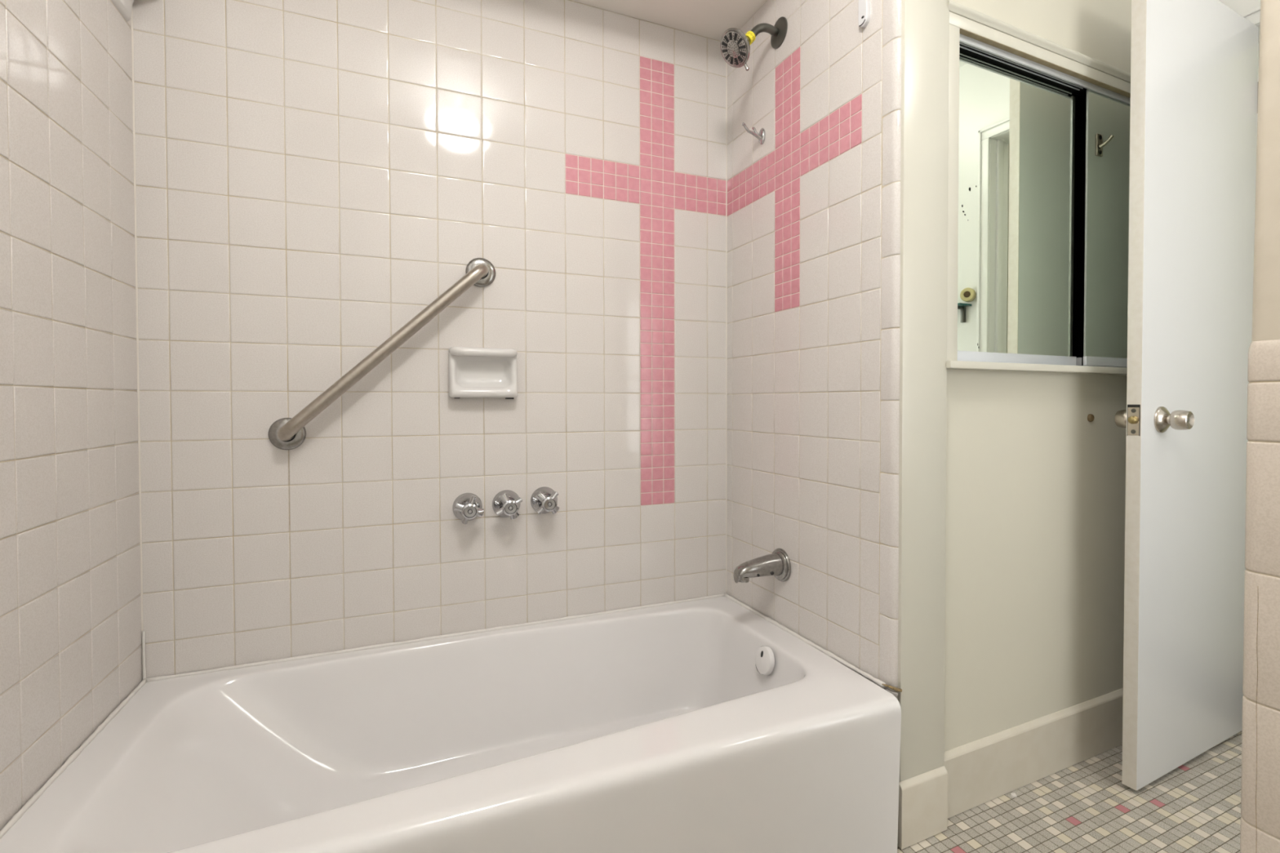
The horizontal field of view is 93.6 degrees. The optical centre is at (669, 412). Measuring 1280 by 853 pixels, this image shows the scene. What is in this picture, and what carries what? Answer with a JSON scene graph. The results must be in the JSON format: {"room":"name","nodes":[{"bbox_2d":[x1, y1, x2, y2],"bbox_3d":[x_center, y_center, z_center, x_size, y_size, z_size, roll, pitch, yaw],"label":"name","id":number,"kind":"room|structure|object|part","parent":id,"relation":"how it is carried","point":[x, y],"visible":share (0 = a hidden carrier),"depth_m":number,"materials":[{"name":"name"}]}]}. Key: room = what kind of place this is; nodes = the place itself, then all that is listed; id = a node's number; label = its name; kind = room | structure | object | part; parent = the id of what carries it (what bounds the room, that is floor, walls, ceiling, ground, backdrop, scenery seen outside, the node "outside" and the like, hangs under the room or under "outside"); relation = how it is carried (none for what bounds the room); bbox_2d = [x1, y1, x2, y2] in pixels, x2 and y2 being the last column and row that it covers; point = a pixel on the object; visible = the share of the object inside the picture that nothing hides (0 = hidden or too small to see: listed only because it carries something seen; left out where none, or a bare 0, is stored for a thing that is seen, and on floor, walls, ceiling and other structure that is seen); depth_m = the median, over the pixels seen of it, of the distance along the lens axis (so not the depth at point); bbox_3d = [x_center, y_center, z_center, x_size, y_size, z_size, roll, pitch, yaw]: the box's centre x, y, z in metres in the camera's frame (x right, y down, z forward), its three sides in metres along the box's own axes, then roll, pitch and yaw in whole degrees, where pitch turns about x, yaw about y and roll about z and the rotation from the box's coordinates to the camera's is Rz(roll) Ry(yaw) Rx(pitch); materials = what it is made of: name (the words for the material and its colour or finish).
{"room":"bathroom","nodes":[
{"label":"bathroom","id":0,"kind":"room"},
{"bbox_2d":[0,0,142,831],"bbox_3d":[-1.095,-0.256,0.979,0.115,2.420,0.745,-1,1,-24],"label":"wall","id":1,"kind":"structure","parent":0,"point":[71,638],"depth_m":1.05,"materials":[{"name":"beige tile"}]},
{"bbox_2d":[111,0,133,21],"bbox_3d":[-1.130,-0.918,1.267,0.063,0.133,0.120,-1,1,-24],"label":"shelf","id":2,"kind":"object","parent":1,"relation":"attached to","point":[125,6],"visible":1,"depth_m":1.29,"materials":[{"name":"white"}]},
{"bbox_2d":[131,0,727,679],"bbox_3d":[-0.528,-0.269,1.692,1.725,2.420,0.117,-1,1,-24],"label":"wall","id":3,"kind":"structure","parent":0,"point":[311,176],"depth_m":1.57,"materials":[{"name":"beige tile"}]},
{"bbox_2d":[267,257,495,449],"bbox_3d":[-0.707,-0.164,1.514,0.533,0.508,0.075,-1,1,-24],"label":"grab bar","id":4,"kind":"object","parent":3,"relation":"attached to","point":[284,433],"visible":1,"depth_m":1.47,"materials":[{"name":"metal"}]},
{"bbox_2d":[452,493,484,524],"bbox_3d":[-0.533,0.257,1.595,0.077,0.077,0.082,-1,1,-24],"label":"handle","id":5,"kind":"object","parent":3,"relation":"attached to","point":[466,507],"visible":1,"depth_m":1.58,"materials":[{"name":"silver metal"}]},
{"bbox_2d":[448,346,517,399],"bbox_3d":[-0.499,-0.106,1.619,0.176,0.139,0.052,-1,1,-24],"label":"soap dish","id":6,"kind":"object","parent":3,"relation":"attached to","point":[473,372],"visible":1,"depth_m":1.62,"materials":[{"name":"white ceramic"}]},
{"bbox_3d":[-0.497,-0.162,1.613,0.176,0.026,0.041,-1,1,-24],"label":"rail","id":7,"kind":"part","parent":6,"relation":"part of","materials":[{"name":"white ceramic"}]},
{"bbox_2d":[492,489,522,519],"bbox_3d":[-0.438,0.254,1.636,0.077,0.077,0.082,-1,1,-24],"label":"handle","id":8,"kind":"object","parent":3,"relation":"attached to","point":[506,503],"visible":1,"depth_m":1.63,"materials":[{"name":"silver metal"}]},
{"bbox_2d":[530,486,559,514],"bbox_3d":[-0.342,0.251,1.678,0.077,0.077,0.082,-1,1,-24],"label":"handle","id":9,"kind":"object","parent":3,"relation":"attached to","point":[544,500],"visible":1,"depth_m":1.67,"materials":[{"name":"silver metal"}]},
{"bbox_3d":[-0.336,0.251,1.664,0.067,0.067,0.053,-1,1,-24],"label":"cross handle","id":10,"kind":"part","parent":9,"relation":"part of","materials":[{"name":"silver metal"}]},
{"bbox_2d":[571,0,767,40],"bbox_3d":[-0.418,-1.326,1.436,1.514,0.297,0.412,-1,1,-24],"label":"ceiling","id":11,"kind":"structure","parent":0,"point":[710,19],"depth_m":1.77,"materials":[{"name":"white paint"}]},
{"bbox_2d":[897,0,949,782],"bbox_3d":[0.551,-0.264,1.347,0.136,2.420,0.066,-1,1,-24],"label":"wall pillar","id":12,"kind":"structure","parent":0,"point":[925,24],"depth_m":1.32,"materials":[{"name":"beige paint"}]},
{"bbox_2d":[897,765,947,849],"bbox_3d":[0.563,0.874,1.332,0.141,0.141,0.012,-1,1,-25],"label":"baseboard","id":13,"kind":"structure","parent":12,"relation":"attached to","point":[922,815],"depth_m":1.32,"materials":[{"name":"paint"}]},
{"bbox_2d":[726,0,1279,852],"bbox_3d":[0.705,-0.257,0.920,0.134,2.420,2.290,-1,1,-24],"label":"wall","id":14,"kind":"structure","parent":0,"point":[814,208],"depth_m":1.46,"materials":[{"name":"beige tile"}]},
{"bbox_2d":[720,16,787,71],"bbox_3d":[0.227,-1.007,1.626,0.180,0.171,0.096,-1,1,-24],"label":"shower head","id":15,"kind":"object","parent":14,"relation":"attached to","point":[735,45],"visible":1,"depth_m":1.62},
{"bbox_3d":[0.206,-0.932,1.616,0.018,0.021,0.010,-1,1,-24],"label":"lever","id":16,"kind":"part","parent":15,"relation":"part of","materials":[{"name":"silver metal"}]},
{"bbox_3d":[0.256,-1.039,1.648,0.104,0.060,0.022,-1,1,-24],"label":"shower arm","id":17,"kind":"part","parent":15,"relation":"part of","materials":[{"name":"grey metal"}]},
{"bbox_2d":[742,122,765,144],"bbox_3d":[0.240,-0.806,1.734,0.068,0.052,0.028,-1,1,-24],"label":"robe hook","id":18,"kind":"object","parent":14,"relation":"attached to","point":[761,136],"visible":1,"depth_m":1.74,"materials":[{"name":"silver metal"}]},
{"bbox_3d":[0.267,-0.803,1.746,0.009,0.046,0.028,-1,1,-24],"label":"plate","id":19,"kind":"part","parent":18,"relation":"part of","materials":[{"name":"silver metal"}]},
{"bbox_2d":[733,548,791,582],"bbox_3d":[0.247,0.427,1.653,0.146,0.092,0.092,-1,1,-24],"label":"tub spout","id":20,"kind":"object","parent":14,"relation":"attached to","point":[777,564],"visible":1,"depth_m":1.64,"materials":[{"name":"silver metal"}]},
{"bbox_2d":[857,0,870,27],"bbox_3d":[0.442,-0.958,1.367,0.012,0.156,0.029,-1,1,-24],"label":"wall bracket","id":21,"kind":"object","parent":14,"relation":"attached to","point":[864,5],"visible":1,"depth_m":1.36,"materials":[{"name":"white plastic"}]},
{"bbox_2d":[943,0,1131,751],"bbox_3d":[1.134,-0.271,1.685,1.218,2.420,0.114,-1,1,-25],"label":"wall","id":22,"kind":"structure","parent":0,"point":[1036,488],"depth_m":1.54,"materials":[{"name":"beige paint"}]},
{"bbox_2d":[943,688,1123,818],"bbox_3d":[1.132,0.864,1.633,1.140,0.149,0.014,-1,1,-25],"label":"baseboard","id":23,"kind":"structure","parent":22,"relation":"attached to","point":[982,771],"depth_m":1.52,"materials":[{"name":"paint"}]},
{"bbox_2d":[946,0,1130,374],"bbox_3d":[1.077,-0.514,1.630,1.083,0.818,0.152,-1,1,-26],"label":"upper cabinet","id":24,"kind":"object","parent":22,"relation":"attached to","point":[1038,163],"visible":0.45,"depth_m":1.53,"materials":[{"name":"white"}]},
{"bbox_2d":[957,48,1075,365],"bbox_3d":[0.871,-0.493,1.514,0.503,0.738,0.025,-1,1,-24],"label":"mirror","id":25,"kind":"object","parent":24,"relation":"on","point":[1017,121],"depth_m":1.51,"materials":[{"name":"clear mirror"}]},
{"bbox_3d":[1.099,-0.113,1.600,1.077,0.017,0.065,-1,1,-25],"label":"sill","id":26,"kind":"part","parent":24,"relation":"part of","materials":[{"name":"beige paint"}]},
{"bbox_3d":[1.099,-0.911,1.575,1.082,0.021,0.034,-1,1,-25],"label":"crown moulding","id":27,"kind":"part","parent":24,"relation":"part of","materials":[{"name":"beige paint"}]},
{"bbox_2d":[1083,88,1130,367],"bbox_3d":[1.318,-0.497,1.701,0.456,0.738,0.024,-1,1,-24],"label":"mirror","id":28,"kind":"object","parent":24,"relation":"on","point":[1108,110],"depth_m":1.64,"materials":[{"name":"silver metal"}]},
{"bbox_2d":[1087,413,1094,422],"bbox_3d":[1.141,0.015,1.625,0.021,0.021,0.009,-1,1,-24],"label":"bumper cover","id":29,"kind":"object","parent":22,"relation":"attached to","point":[1091,417],"visible":1,"depth_m":1.62,"materials":[{"name":"brown rubber"}]},
{"bbox_2d":[1114,0,1258,791],"bbox_3d":[1.416,-0.089,1.599,0.640,2.031,0.156,-1,1,-24],"label":"door","id":30,"kind":"structure","parent":22,"relation":"in","point":[1194,83],"depth_m":1.56,"materials":[{"name":"white paint"}]},
{"bbox_3d":[1.193,0.017,1.563,0.049,0.049,0.047,-1,1,-24],"label":"knob","id":31,"kind":"part","parent":30,"relation":"part of","materials":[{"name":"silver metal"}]},
{"bbox_3d":[1.138,0.022,1.472,0.002,0.069,0.025,-1,1,-28],"label":"latch plate","id":32,"kind":"part","parent":30,"relation":"part of","materials":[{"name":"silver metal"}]},
{"bbox_3d":[1.244,0.018,1.466,0.049,0.049,0.047,-1,1,-24],"label":"knob","id":33,"kind":"part","parent":30,"relation":"part of","materials":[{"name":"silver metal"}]},
{"bbox_2d":[1240,5,1260,149],"bbox_3d":[1.851,-0.111,1.543,0.135,2.102,0.674,-1,1,-24],"label":"door frame","id":34,"kind":"structure","parent":22,"relation":"attached to","point":[1253,15],"depth_m":1.74,"materials":[{"name":"white paint"}]},
{"bbox_2d":[897,731,1241,852],"bbox_3d":[0.685,0.987,0.934,3.321,0.069,2.519,-1,1,-24],"label":"floor","id":35,"kind":"structure","parent":0,"point":[1085,806],"depth_m":1.41,"materials":[{"name":"grey tile"}]},
{"bbox_2d":[0,593,902,852],"bbox_3d":[-0.337,0.719,1.319,1.530,0.454,0.755,-1,1,-24],"label":"bathtub","id":36,"kind":"object","parent":35,"relation":"on","point":[708,724],"visible":1,"depth_m":1.24,"materials":[{"name":"white ceramic"}]},
{"bbox_3d":[0.247,0.645,1.561,0.028,0.071,0.071,-1,1,-24],"label":"overflow plate","id":37,"kind":"part","parent":36,"relation":"part of","materials":[{"name":"white plastic"}]},
{"bbox_2d":[1010,792,1017,797],"bbox_3d":[0.845,0.940,1.475,0.012,0.005,0.011,0,1,12],"label":"flake","id":38,"kind":"object","parent":35,"relation":"on","point":[1013,795],"visible":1,"depth_m":1.47,"materials":[{"name":"white"}]},
{"bbox_2d":[1218,0,1260,14],"bbox_3d":[1.975,-0.265,1.275,0.114,2.420,1.924,-1,1,-24],"label":"ceiling","id":39,"kind":"structure","parent":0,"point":[1240,6],"depth_m":1.77,"materials":[{"name":"white paint"}]}
]}

